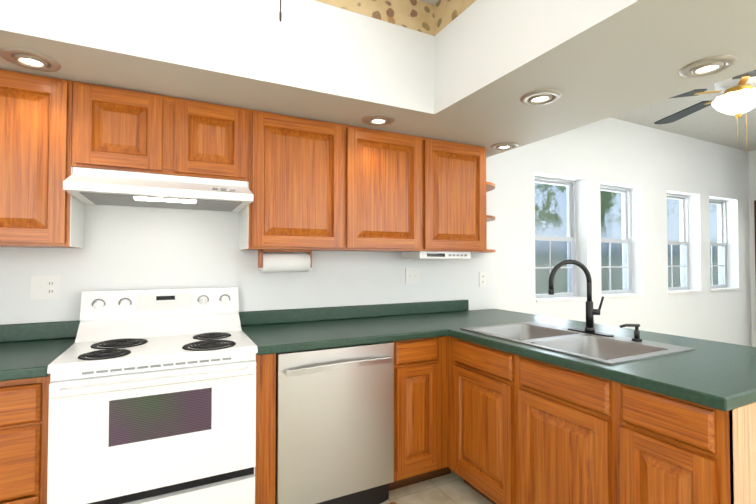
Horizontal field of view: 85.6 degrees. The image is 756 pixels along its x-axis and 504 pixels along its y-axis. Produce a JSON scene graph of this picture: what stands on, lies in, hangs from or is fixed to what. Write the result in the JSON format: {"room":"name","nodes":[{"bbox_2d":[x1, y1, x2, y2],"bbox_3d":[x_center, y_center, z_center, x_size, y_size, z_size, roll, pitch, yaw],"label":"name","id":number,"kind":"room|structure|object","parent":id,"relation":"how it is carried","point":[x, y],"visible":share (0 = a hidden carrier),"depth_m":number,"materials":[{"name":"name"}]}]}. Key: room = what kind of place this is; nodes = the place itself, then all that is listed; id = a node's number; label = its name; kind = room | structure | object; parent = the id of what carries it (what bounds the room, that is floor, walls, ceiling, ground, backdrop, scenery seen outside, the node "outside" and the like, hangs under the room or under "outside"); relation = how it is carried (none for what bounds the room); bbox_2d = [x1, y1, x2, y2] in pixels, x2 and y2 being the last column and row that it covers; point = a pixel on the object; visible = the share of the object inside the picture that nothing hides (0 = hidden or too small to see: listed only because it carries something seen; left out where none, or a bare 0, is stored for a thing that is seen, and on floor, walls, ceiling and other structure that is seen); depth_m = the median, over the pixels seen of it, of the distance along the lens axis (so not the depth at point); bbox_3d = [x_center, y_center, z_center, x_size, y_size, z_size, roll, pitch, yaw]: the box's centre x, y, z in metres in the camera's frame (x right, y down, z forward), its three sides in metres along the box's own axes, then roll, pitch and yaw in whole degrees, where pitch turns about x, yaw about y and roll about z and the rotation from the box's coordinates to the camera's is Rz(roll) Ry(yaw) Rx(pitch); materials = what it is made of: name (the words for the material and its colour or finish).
{"room":"kitchen","nodes":[
{"label":"kitchen","id":0,"kind":"room"},
{"bbox_2d":[0,117,751,346],"bbox_3d":[2.213,0.019,4.146,11.900,2.750,0.220,1,-1,-27],"label":"wall","id":1,"kind":"structure","parent":0,"point":[128,248],"depth_m":3.50,"materials":[{"name":"paint"}]},
{"bbox_2d":[0,69,84,247],"bbox_3d":[-1.784,-0.404,1.824,0.802,0.757,0.336,1,-1,-27],"label":"upper cabinet","id":2,"kind":"object","parent":1,"relation":"attached to","point":[42,117],"depth_m":1.79,"materials":[{"name":"brown wood"}]},
{"bbox_2d":[30,276,59,299],"bbox_3d":[-1.671,0.179,2.050,0.118,0.118,0.014,1,-1,-27],"label":"outlet","id":3,"kind":"object","parent":1,"relation":"attached to","point":[44,287],"visible":1,"depth_m":2.05,"materials":[{"name":"white plastic"}]},
{"bbox_2d":[84,83,251,180],"bbox_3d":[-1.113,-0.580,2.166,0.778,0.392,0.336,1,-1,-27],"label":"upper cabinet","id":4,"kind":"object","parent":1,"relation":"attached to","point":[125,130],"depth_m":2.03,"materials":[{"name":"brown wood"}]},
{"bbox_2d":[63,167,252,211],"bbox_3d":[-1.075,-0.312,2.086,0.766,0.140,0.501,1,-1,-27],"label":"range hood","id":5,"kind":"object","parent":4,"relation":"attached to","point":[91,186],"visible":1,"depth_m":1.94,"materials":[{"name":"white paint"}]},
{"bbox_2d":[239,110,359,252],"bbox_3d":[-0.501,-0.391,2.471,0.668,0.757,0.336,1,-1,-27],"label":"upper cabinet","id":6,"kind":"object","parent":1,"relation":"attached to","point":[315,185],"depth_m":2.33,"materials":[{"name":"brown wood"}]},
{"bbox_2d":[258,250,311,271],"bbox_3d":[-0.554,0.054,2.436,0.302,0.132,0.116,1,-1,-27],"label":"paper towel","id":7,"kind":"object","parent":6,"relation":"hanging from","point":[267,262],"depth_m":2.39,"materials":[{"name":"white paper"}]},
{"bbox_2d":[360,127,435,252],"bbox_3d":[-0.022,-0.385,2.712,0.701,0.757,0.336,1,-1,-27],"label":"upper cabinet","id":8,"kind":"object","parent":1,"relation":"attached to","point":[398,171],"depth_m":2.60,"materials":[{"name":"brown wood"}]},
{"bbox_2d":[405,268,418,283],"bbox_3d":[0.258,0.180,3.023,0.118,0.118,0.014,1,-1,-27],"label":"double light switch","id":9,"kind":"object","parent":1,"relation":"attached to","point":[411,275],"visible":1,"depth_m":3.02,"materials":[{"name":"white plastic"}]},
{"bbox_2d":[436,140,491,252],"bbox_3d":[0.436,-0.381,2.943,0.622,0.757,0.336,1,-1,-27],"label":"upper cabinet","id":10,"kind":"object","parent":1,"relation":"attached to","point":[462,186],"depth_m":2.83,"materials":[{"name":"brown wood"}]},
{"bbox_2d":[479,272,485,286],"bbox_3d":[0.854,0.221,3.327,0.072,0.118,0.008,1,-1,-27],"label":"electrical outlet","id":11,"kind":"object","parent":1,"relation":"attached to","point":[482,278],"visible":1,"depth_m":3.32,"materials":[{"name":"white plastic"}]},
{"bbox_2d":[535,176,586,301],"bbox_3d":[1.657,-0.128,3.841,0.688,1.148,0.208,1,-1,-27],"label":"window","id":12,"kind":"structure","parent":1,"relation":"in","point":[570,238],"depth_m":3.96,"materials":[{"name":"plastic"}]},
{"bbox_2d":[600,185,644,297],"bbox_3d":[2.456,-0.119,4.244,0.678,1.148,0.208,1,-1,-27],"label":"window","id":13,"kind":"structure","parent":1,"relation":"in","point":[626,266],"depth_m":4.37,"materials":[{"name":"plastic"}]},
{"bbox_2d":[667,193,702,293],"bbox_3d":[3.474,-0.108,4.757,0.678,1.148,0.208,1,-1,-27],"label":"window","id":14,"kind":"structure","parent":1,"relation":"in","point":[684,259],"depth_m":4.92,"materials":[{"name":"plastic"}]},
{"bbox_2d":[709,199,740,290],"bbox_3d":[4.273,-0.100,5.160,0.688,1.148,0.208,1,-1,-27],"label":"window","id":15,"kind":"structure","parent":1,"relation":"in","point":[723,284],"depth_m":5.33,"materials":[{"name":"plastic"}]},
{"bbox_2d":[0,0,755,157],"bbox_3d":[-0.579,-1.103,1.489,4.200,0.619,2.049,1,-1,-27],"label":"ceiling","id":16,"kind":"structure","parent":0,"point":[474,72],"depth_m":1.86,"materials":[{"name":"paint"}]},
{"bbox_2d":[0,47,60,71],"bbox_3d":[-1.422,-0.781,1.675,0.196,0.016,0.196,1,-1,-27],"label":"recessed light","id":17,"kind":"object","parent":16,"relation":"in","point":[29,59],"visible":1,"depth_m":1.66,"materials":[{"name":"silver metal"}]},
{"bbox_2d":[315,0,434,35],"bbox_3d":[-1.141,-1.323,1.574,3.269,0.173,0.002,1,-1,-27],"label":"trim","id":18,"kind":"structure","parent":16,"relation":"attached to","point":[427,18],"depth_m":2.20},
{"bbox_2d":[362,114,394,125],"bbox_3d":[0.002,-0.766,2.386,0.196,0.016,0.196,1,-1,-27],"label":"recessed light","id":19,"kind":"object","parent":16,"relation":"in","point":[379,119],"visible":0.98,"depth_m":2.36,"materials":[{"name":"silver metal"}]},
{"bbox_2d":[435,0,475,34],"bbox_3d":[0.629,-1.320,1.694,0.002,0.173,1.320,1,-1,-27],"label":"trim","id":20,"kind":"structure","parent":16,"relation":"attached to","point":[446,11],"depth_m":2.20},
{"bbox_2d":[490,142,518,149],"bbox_3d":[0.907,-0.754,2.932,0.196,0.016,0.196,1,-1,-27],"label":"recessed light","id":21,"kind":"object","parent":16,"relation":"in","point":[504,145],"visible":1,"depth_m":2.90,"materials":[{"name":"silver metal"}]},
{"bbox_2d":[520,89,561,105],"bbox_3d":[0.821,-0.773,2.060,0.196,0.016,0.196,1,-1,-27],"label":"recessed light","id":22,"kind":"object","parent":16,"relation":"in","point":[541,97],"visible":1,"depth_m":2.04,"materials":[{"name":"silver metal"}]},
{"bbox_2d":[679,55,737,77],"bbox_3d":[1.399,-0.780,1.735,0.196,0.016,0.196,1,-1,-27],"label":"recessed light","id":23,"kind":"object","parent":16,"relation":"in","point":[708,66],"visible":0.98,"depth_m":1.72,"materials":[{"name":"silver metal"}]},
{"bbox_2d":[380,470,492,503],"bbox_3d":[2.024,1.362,1.238,8.970,0.060,4.750,1,-1,-27],"label":"floor","id":24,"kind":"structure","parent":0,"point":[452,487],"depth_m":2.29,"materials":[{"name":"tile"}]},
{"bbox_2d":[0,374,49,503],"bbox_3d":[-1.734,0.907,1.652,0.764,0.868,0.638,1,-1,-27],"label":"base cabinet","id":25,"kind":"object","parent":24,"relation":"on","point":[24,409],"visible":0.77,"depth_m":1.51,"materials":[{"name":"brown wood"}]},
{"bbox_2d":[0,320,79,380],"bbox_3d":[-1.727,0.407,1.653,0.767,0.127,0.662,1,-1,-27],"label":"countertop","id":26,"kind":"structure","parent":25,"relation":"on","point":[27,350],"depth_m":1.90,"materials":[{"name":"green laminate"}]},
{"bbox_2d":[47,287,257,503],"bbox_3d":[-1.016,0.772,1.936,0.758,1.150,0.728,1,-1,-27],"label":"range","id":27,"kind":"object","parent":24,"relation":"on","point":[152,396],"visible":1,"depth_m":1.71,"materials":[{"name":"white metal"}]},
{"bbox_2d":[275,342,393,503],"bbox_3d":[-0.295,0.923,2.265,0.622,0.862,0.584,1,-1,-27],"label":"dishwasher","id":28,"kind":"object","parent":24,"relation":"on","point":[334,425],"visible":0.92,"depth_m":2.05,"materials":[{"name":"silver metal"}]},
{"bbox_2d":[389,336,462,490],"bbox_3d":[0.133,0.926,2.552,0.389,0.868,0.712,1,-1,-27],"label":"base cabinet","id":29,"kind":"object","parent":24,"relation":"on","point":[428,372],"depth_m":2.30,"materials":[{"name":"brown wood"}]},
{"bbox_2d":[239,301,447,354],"bbox_3d":[0.210,0.428,2.626,2.039,0.127,0.667,1,-1,-27],"label":"countertop","id":30,"kind":"structure","parent":29,"relation":"on","point":[302,329],"depth_m":2.47,"materials":[{"name":"green laminate"}]},
{"bbox_2d":[444,259,755,410],"bbox_3d":[1.130,0.324,1.979,0.977,0.578,1.320,1,-1,-27],"label":"countertop","id":31,"kind":"structure","parent":29,"relation":"on","point":[721,376],"depth_m":1.85,"materials":[{"name":"green laminate"}]},
{"bbox_2d":[460,259,694,364],"bbox_3d":[0.940,0.326,2.086,0.586,0.578,0.904,1,-1,-27],"label":"sink","id":32,"kind":"object","parent":31,"relation":"in","point":[587,344],"depth_m":2.07,"materials":[{"name":"silver metal"}]},
{"bbox_2d":[419,0,755,150],"bbox_3d":[3.283,-1.451,2.056,11.900,0.100,4.970,1,-1,-27],"label":"ceiling","id":33,"kind":"structure","parent":0,"point":[711,123],"depth_m":4.21,"materials":[{"name":"white paint"}]},
{"bbox_2d":[279,0,281,21],"bbox_3d":[-0.281,-1.042,1.185,0.380,0.755,0.380,1,-1,-27],"label":"pull chain","id":34,"kind":"object","parent":33,"relation":"hanging from","point":[280,15],"visible":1,"depth_m":1.18,"materials":[{"name":"silver metal"}]},
{"bbox_2d":[654,70,755,150],"bbox_3d":[2.380,-1.018,2.654,1.279,0.740,1.300,1,-1,-27],"label":"ceiling fan","id":35,"kind":"object","parent":33,"relation":"hanging from","point":[737,98],"visible":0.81,"depth_m":2.63,"materials":[{"name":"white paint"}]},
{"bbox_2d":[748,150,755,346],"bbox_3d":[5.999,0.002,3.356,0.150,2.750,4.600,1,-1,-27],"label":"wall","id":36,"kind":"structure","parent":0,"point":[752,172],"depth_m":5.35,"materials":[{"name":"paint"}]},
{"bbox_2d":[754,200,755,274],"bbox_3d":[5.222,0.365,4.891,0.194,2.090,1.025,1,-1,-27],"label":"door frame","id":37,"kind":"structure","parent":36,"relation":"attached to","point":[755,231],"depth_m":5.31,"materials":[{"name":"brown wood"}]},
{"label":"outside","id":38,"kind":"structure","parent":0,"visible":0},
{"bbox_2d":[535,183,717,293],"bbox_3d":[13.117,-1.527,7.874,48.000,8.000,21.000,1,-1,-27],"label":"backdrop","id":39,"kind":"structure","parent":38,"point":[606,215],"depth_m":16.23,"materials":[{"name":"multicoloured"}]}
]}

